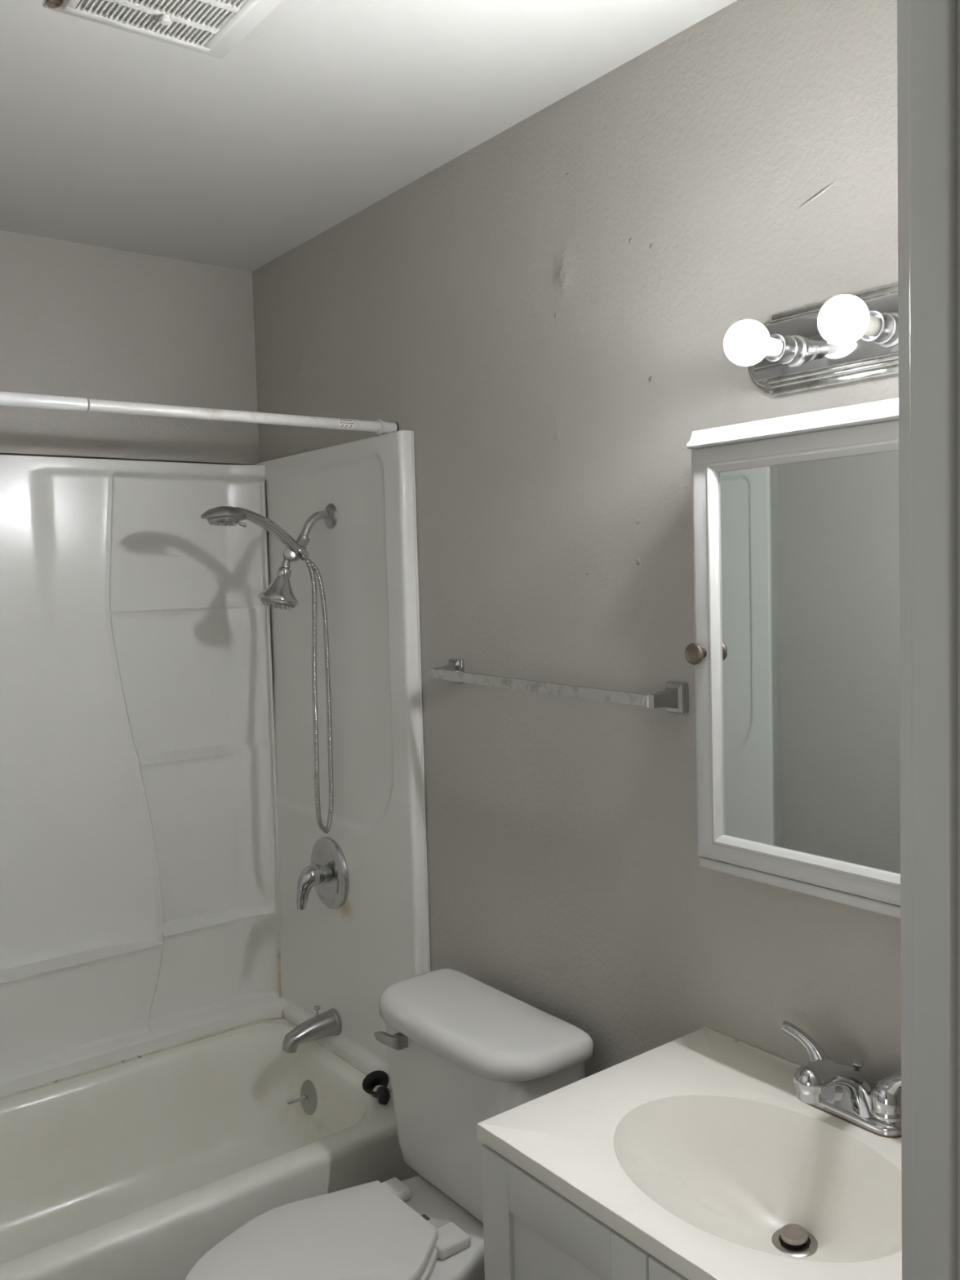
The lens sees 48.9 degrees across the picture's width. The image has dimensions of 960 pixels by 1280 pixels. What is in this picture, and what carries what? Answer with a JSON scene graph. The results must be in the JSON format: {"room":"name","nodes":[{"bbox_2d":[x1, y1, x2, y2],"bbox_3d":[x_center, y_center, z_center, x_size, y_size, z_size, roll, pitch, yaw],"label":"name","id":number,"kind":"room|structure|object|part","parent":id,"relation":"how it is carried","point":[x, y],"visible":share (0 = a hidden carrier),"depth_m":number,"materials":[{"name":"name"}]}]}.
{"room":"bathroom","nodes":[
{"label":"bathroom","id":0,"kind":"room"},
{"bbox_2d":[0,230,259,464],"bbox_3d":[-1.263,0.229,2.643,1.520,2.440,0.187,-4,4,-37],"label":"wall","id":1,"kind":"structure","parent":0,"point":[78,320],"depth_m":2.75,"materials":[{"name":"beige paint"}]},
{"bbox_2d":[0,0,737,271],"bbox_3d":[-0.310,-0.957,0.765,2.950,0.100,4.250,-4,4,-37],"label":"ceiling","id":2,"kind":"structure","parent":0,"point":[110,137],"depth_m":1.93,"materials":[{"name":"white paint"}]},
{"bbox_2d":[44,0,282,59],"bbox_3d":[-0.460,-0.941,1.561,0.283,0.024,0.261,-4,4,-37],"label":"ceiling vent","id":3,"kind":"object","parent":2,"relation":"in","point":[211,28],"visible":1,"depth_m":1.60,"materials":[{"name":"white paint"}]},
{"bbox_3d":[-0.475,-0.936,1.595,0.018,0.011,0.018,-4,4,-37],"label":"knob","id":4,"kind":"part","parent":3,"relation":"part of","materials":[{"name":"white plastic"}]},
{"bbox_2d":[252,0,901,1087],"bbox_3d":[0.111,0.217,2.198,0.120,2.440,2.565,-4,4,-37],"label":"wall","id":5,"kind":"structure","parent":0,"point":[548,309],"depth_m":1.92,"materials":[{"name":"beige paint"}]},
{"bbox_2d":[0,391,398,435],"bbox_3d":[-0.796,-0.443,1.968,1.517,0.035,0.035,-4,4,-37],"label":"curtain rod","id":6,"kind":"object","parent":5,"relation":"attached to","point":[6,398],"visible":0.96,"depth_m":2.11,"materials":[{"name":"white metal"}]},
{"bbox_2d":[430,657,688,714],"bbox_3d":[0.118,0.084,2.018,0.073,0.066,0.671,-4,4,-37],"label":"towel bar","id":7,"kind":"object","parent":5,"relation":"attached to","point":[674,697],"visible":1,"depth_m":1.89,"materials":[{"name":"silver metal"}]},
{"bbox_3d":[-0.073,0.069,2.268,0.071,0.055,0.042,-4,4,-37],"label":"wall post","id":8,"kind":"part","parent":7,"relation":"part of","materials":[{"name":"silver metal"}]},
{"bbox_3d":[0.310,0.099,1.770,0.071,0.055,0.042,-4,4,-37],"label":"wall post","id":9,"kind":"part","parent":7,"relation":"part of","materials":[{"name":"silver metal"}]},
{"bbox_2d":[684,397,900,918],"bbox_3d":[0.497,0.024,1.466,0.134,0.668,0.452,-4,4,-37],"label":"medicine cabinet","id":10,"kind":"object","parent":5,"relation":"attached to","point":[794,654],"visible":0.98,"depth_m":1.47,"materials":[{"name":"grey paint"}]},
{"bbox_3d":[0.329,0.020,1.595,0.024,0.033,0.033,-4,4,-37],"label":"knob","id":11,"kind":"part","parent":10,"relation":"part of","materials":[{"name":"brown metal"}]},
{"bbox_3d":[0.493,-0.297,1.447,0.127,0.027,0.439,-4,4,-37],"label":"crown moulding","id":12,"kind":"part","parent":10,"relation":"part of","materials":[{"name":"grey paint"}]},
{"bbox_3d":[0.518,0.348,1.494,0.106,0.016,0.450,-4,4,-37],"label":"moulding","id":13,"kind":"part","parent":10,"relation":"part of","materials":[{"name":"grey paint"}]},
{"bbox_2d":[718,450,900,875],"bbox_3d":[0.470,0.029,1.446,0.002,0.552,0.362,-4,4,-37],"label":"mirror","id":14,"kind":"object","parent":10,"relation":"attached to","point":[809,761],"depth_m":1.46,"materials":[{"name":"silver mirror"}]},
{"bbox_2d":[724,282,898,396],"bbox_3d":[0.461,-0.419,1.434,0.180,0.121,0.372,-4,4,-37],"label":"vanity light","id":15,"kind":"object","parent":5,"relation":"attached to","point":[842,339],"visible":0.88,"depth_m":1.46,"materials":[{"name":"silver metal"}]},
{"bbox_3d":[0.367,-0.410,1.458,0.058,0.062,0.062,-4,4,-37],"label":"bulb","id":16,"kind":"part","parent":15,"relation":"part of","materials":[{"name":"white glass"}]},
{"bbox_3d":[0.405,-0.413,1.487,0.040,0.033,0.033,-4,4,-37],"label":"bulb","id":17,"kind":"part","parent":15,"relation":"part of","materials":[{"name":"white glass"}]},
{"bbox_2d":[764,333,808,367],"bbox_3d":[0.436,-0.415,1.511,0.050,0.045,0.045,-4,4,-37],"label":"socket","id":18,"kind":"object","parent":15,"relation":"attached to","point":[791,350],"depth_m":1.50,"materials":[{"name":"silver metal"}]},
{"bbox_3d":[0.510,-0.423,1.471,0.020,0.077,0.300,-4,4,-37],"label":"plate","id":19,"kind":"part","parent":15,"relation":"part of","materials":[{"name":"silver metal"}]},
{"bbox_3d":[0.459,-0.405,1.338,0.058,0.062,0.062,-4,4,-37],"label":"bulb","id":20,"kind":"part","parent":15,"relation":"part of","materials":[{"name":"white glass"}]},
{"bbox_3d":[0.497,-0.408,1.367,0.040,0.033,0.033,-4,4,-37],"label":"bulb","id":21,"kind":"part","parent":15,"relation":"part of","materials":[{"name":"white glass"}]},
{"bbox_2d":[860,310,898,347],"bbox_3d":[0.528,-0.410,1.391,0.050,0.045,0.045,-4,4,-37],"label":"socket","id":22,"kind":"object","parent":15,"relation":"attached to","point":[884,333],"depth_m":1.38,"materials":[{"name":"silver metal"}]},
{"bbox_3d":[-0.240,1.577,0.918,2.950,0.100,4.250,-4,4,-37],"label":"floor","id":23,"kind":"structure","parent":0,"visible":0},
{"bbox_2d":[0,1017,418,1279],"bbox_3d":[-0.940,1.281,2.322,1.518,0.360,0.855,-4,4,-37],"label":"bathtub","id":24,"kind":"object","parent":23,"relation":"on","point":[137,1167],"visible":0.7,"depth_m":2.57,"materials":[{"name":"beige ceramic"}]},
{"bbox_2d":[0,430,431,1097],"bbox_3d":[-0.977,0.334,2.279,1.519,1.546,0.819,-4,4,-37],"label":"tub surround","id":25,"kind":"object","parent":24,"relation":"on","point":[159,828],"visible":0.91,"depth_m":2.70,"materials":[{"name":"white plastic"}]},
{"bbox_3d":[-1.175,0.328,2.538,1.464,1.536,0.166,-4,4,-37],"label":"panel","id":26,"kind":"part","parent":25,"relation":"part of","materials":[{"name":"white plastic"}]},
{"bbox_2d":[257,503,337,609],"bbox_3d":[-0.450,-0.205,2.587,0.201,0.261,0.099,-4,4,-37],"label":"shower","id":27,"kind":"object","parent":25,"relation":"attached to","point":[280,593],"visible":0.97,"depth_m":2.56,"materials":[{"name":"grey metal"}]},
{"bbox_2d":[200,506,333,833],"bbox_3d":[-0.496,0.088,2.540,0.331,0.812,0.081,-4,4,-37],"label":"shower","id":28,"kind":"object","parent":27,"relation":"attached to","point":[229,516],"visible":1,"depth_m":2.60,"materials":[{"name":"silver metal"}]},
{"bbox_3d":[-0.556,-0.270,2.468,0.019,0.013,0.010,-4,4,-37],"label":"mode lever","id":29,"kind":"part","parent":28,"relation":"part of","materials":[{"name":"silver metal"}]},
{"bbox_3d":[-0.501,-0.256,2.523,0.178,0.120,0.027,-4,4,-37],"label":"handle","id":30,"kind":"part","parent":28,"relation":"part of","materials":[{"name":"silver metal"}]},
{"bbox_3d":[-0.411,-0.275,2.614,0.098,0.091,0.021,-4,4,-37],"label":"arm","id":31,"kind":"part","parent":27,"relation":"part of","materials":[{"name":"silver metal"}]},
{"bbox_2d":[282,1005,342,1053],"bbox_3d":[-0.436,0.989,2.704,0.149,0.091,0.068,-4,4,-37],"label":"tub spout","id":32,"kind":"object","parent":25,"relation":"attached to","point":[326,1024],"visible":1,"depth_m":2.69,"materials":[{"name":"grey metal"}]},
{"bbox_3d":[-0.418,0.956,2.717,0.019,0.028,0.019,-4,4,-37],"label":"lift knob","id":33,"kind":"part","parent":32,"relation":"part of","materials":[{"name":"silver metal"}]},
{"bbox_2d":[296,836,349,910],"bbox_3d":[-0.423,0.602,2.692,0.099,0.184,0.184,-4,4,-37],"label":"shower valve","id":34,"kind":"object","parent":25,"relation":"attached to","point":[328,873],"visible":1,"depth_m":2.67,"materials":[{"name":"silver metal"}]},
{"bbox_3d":[-0.434,0.626,2.684,0.069,0.108,0.053,-4,4,-37],"label":"lever handle","id":35,"kind":"part","parent":34,"relation":"part of","materials":[{"name":"silver metal"}]},
{"bbox_3d":[-0.372,0.292,2.694,0.052,1.545,0.735,-4,4,-37],"label":"panel","id":36,"kind":"part","parent":25,"relation":"part of","materials":[{"name":"white plastic"}]},
{"bbox_3d":[-0.471,1.190,2.734,0.055,0.024,0.016,-2,3,-5],"label":"trip lever","id":37,"kind":"part","parent":24,"relation":"part of","materials":[{"name":"silver metal"}]},
{"bbox_3d":[-0.441,1.187,2.739,0.024,0.090,0.090,-4,4,-37],"label":"overflow plate","id":38,"kind":"part","parent":24,"relation":"part of","materials":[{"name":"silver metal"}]},
{"bbox_2d":[362,1070,390,1105],"bbox_3d":[-0.236,1.050,2.473,0.060,0.051,0.094,-4,4,-37],"label":"plug","id":39,"kind":"object","parent":24,"relation":"on","point":[376,1077],"visible":1,"depth_m":2.49,"materials":[{"name":"black rubber"}]},
{"bbox_3d":[-0.225,1.054,2.448,0.032,0.039,0.041,-4,4,-37],"label":"stem","id":40,"kind":"part","parent":39,"relation":"part of","materials":[{"name":"black rubber"}]},
{"bbox_2d":[184,968,593,1279],"bbox_3d":[-0.190,1.097,1.940,0.756,0.733,0.481,-4,4,-37],"label":"toilet","id":41,"kind":"object","parent":23,"relation":"on","point":[464,1052],"visible":0.91,"depth_m":1.94,"materials":[{"name":"white ceramic"}]},
{"bbox_3d":[-0.294,1.074,1.825,0.437,0.026,0.344,-4,4,-37],"label":"lid","id":42,"kind":"part","parent":41,"relation":"part of","materials":[{"name":"white plastic"}]},
{"bbox_3d":[-0.180,0.794,2.108,0.080,0.028,0.031,0,4,31],"label":"flush lever","id":43,"kind":"part","parent":41,"relation":"part of","materials":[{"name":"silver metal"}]},
{"bbox_3d":[-0.294,1.098,1.827,0.448,0.018,0.356,-4,4,-37],"label":"seat","id":44,"kind":"part","parent":41,"relation":"part of","materials":[{"name":"white plastic"}]},
{"bbox_3d":[-0.183,1.281,1.948,0.756,0.364,0.384,-4,4,-37],"label":"bowl","id":45,"kind":"part","parent":41,"relation":"part of","materials":[{"name":"white ceramic"}]},
{"bbox_3d":[0.004,0.916,2.077,0.202,0.334,0.432,-4,4,-37],"label":"tank","id":46,"kind":"part","parent":41,"relation":"part of","materials":[{"name":"white ceramic"}]},
{"bbox_3d":[-0.013,0.741,2.062,0.233,0.046,0.481,-4,4,-37],"label":"tank lid","id":47,"kind":"part","parent":41,"relation":"part of","materials":[{"name":"white ceramic"}]},
{"bbox_2d":[480,1143,688,1279],"bbox_3d":[0.398,1.091,1.412,0.481,0.776,0.642,-4,4,-37],"label":"vanity cabinet","id":48,"kind":"object","parent":23,"relation":"on","point":[531,1231],"visible":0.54,"depth_m":1.40,"materials":[{"name":"white wood"}]},
{"bbox_3d":[0.311,1.060,1.141,0.018,0.664,0.319,-4,4,-37],"label":"door","id":49,"kind":"part","parent":48,"relation":"part of","materials":[{"name":"white wood"}]},
{"bbox_2d":[476,1026,902,1279],"bbox_3d":[0.387,0.749,1.391,0.486,0.144,0.648,-4,4,-37],"label":"sink","id":50,"kind":"object","parent":48,"relation":"in","point":[700,1148],"visible":0.95,"depth_m":1.47,"materials":[{"name":"ceramic"}]},
{"bbox_2d":[781,1020,901,1137],"bbox_3d":[0.490,0.623,1.468,0.149,0.098,0.237,-4,4,-37],"label":"faucet","id":51,"kind":"object","parent":50,"relation":"on","point":[839,1090],"visible":0.86,"depth_m":1.45,"materials":[{"name":"silver metal"}]},
{"bbox_3d":[0.485,0.614,1.556,0.048,0.081,0.091,-4,4,-37],"label":"handle","id":52,"kind":"part","parent":51,"relation":"part of","materials":[{"name":"silver metal"}]},
{"bbox_3d":[0.487,0.611,1.465,0.143,0.073,0.042,-4,4,-37],"label":"spout","id":53,"kind":"part","parent":51,"relation":"part of","materials":[{"name":"silver metal"}]},
{"bbox_3d":[0.527,0.660,1.498,0.057,0.017,0.163,-4,4,-37],"label":"plate","id":54,"kind":"part","parent":51,"relation":"part of","materials":[{"name":"silver metal"}]},
{"bbox_3d":[0.538,0.626,1.505,0.019,0.054,0.019,-4,4,-37],"label":"lift rod","id":55,"kind":"part","parent":51,"relation":"part of","materials":[{"name":"silver metal"}]},
{"bbox_3d":[0.574,0.619,1.440,0.048,0.081,0.091,-4,4,-37],"label":"handle","id":56,"kind":"part","parent":51,"relation":"part of","materials":[{"name":"silver metal"}]},
{"bbox_3d":[0.208,0.303,0.730,1.520,2.440,0.115,-4,4,-37],"label":"wall","id":57,"kind":"structure","parent":0,"visible":0},
{"bbox_2d":[897,0,959,1279],"bbox_3d":[0.083,0.423,0.636,0.851,2.218,0.119,-4,4,-37],"label":"trim","id":58,"kind":"structure","parent":57,"relation":"attached to","point":[928,31],"depth_m":0.88,"materials":[{"name":"grey paint"}]}
]}

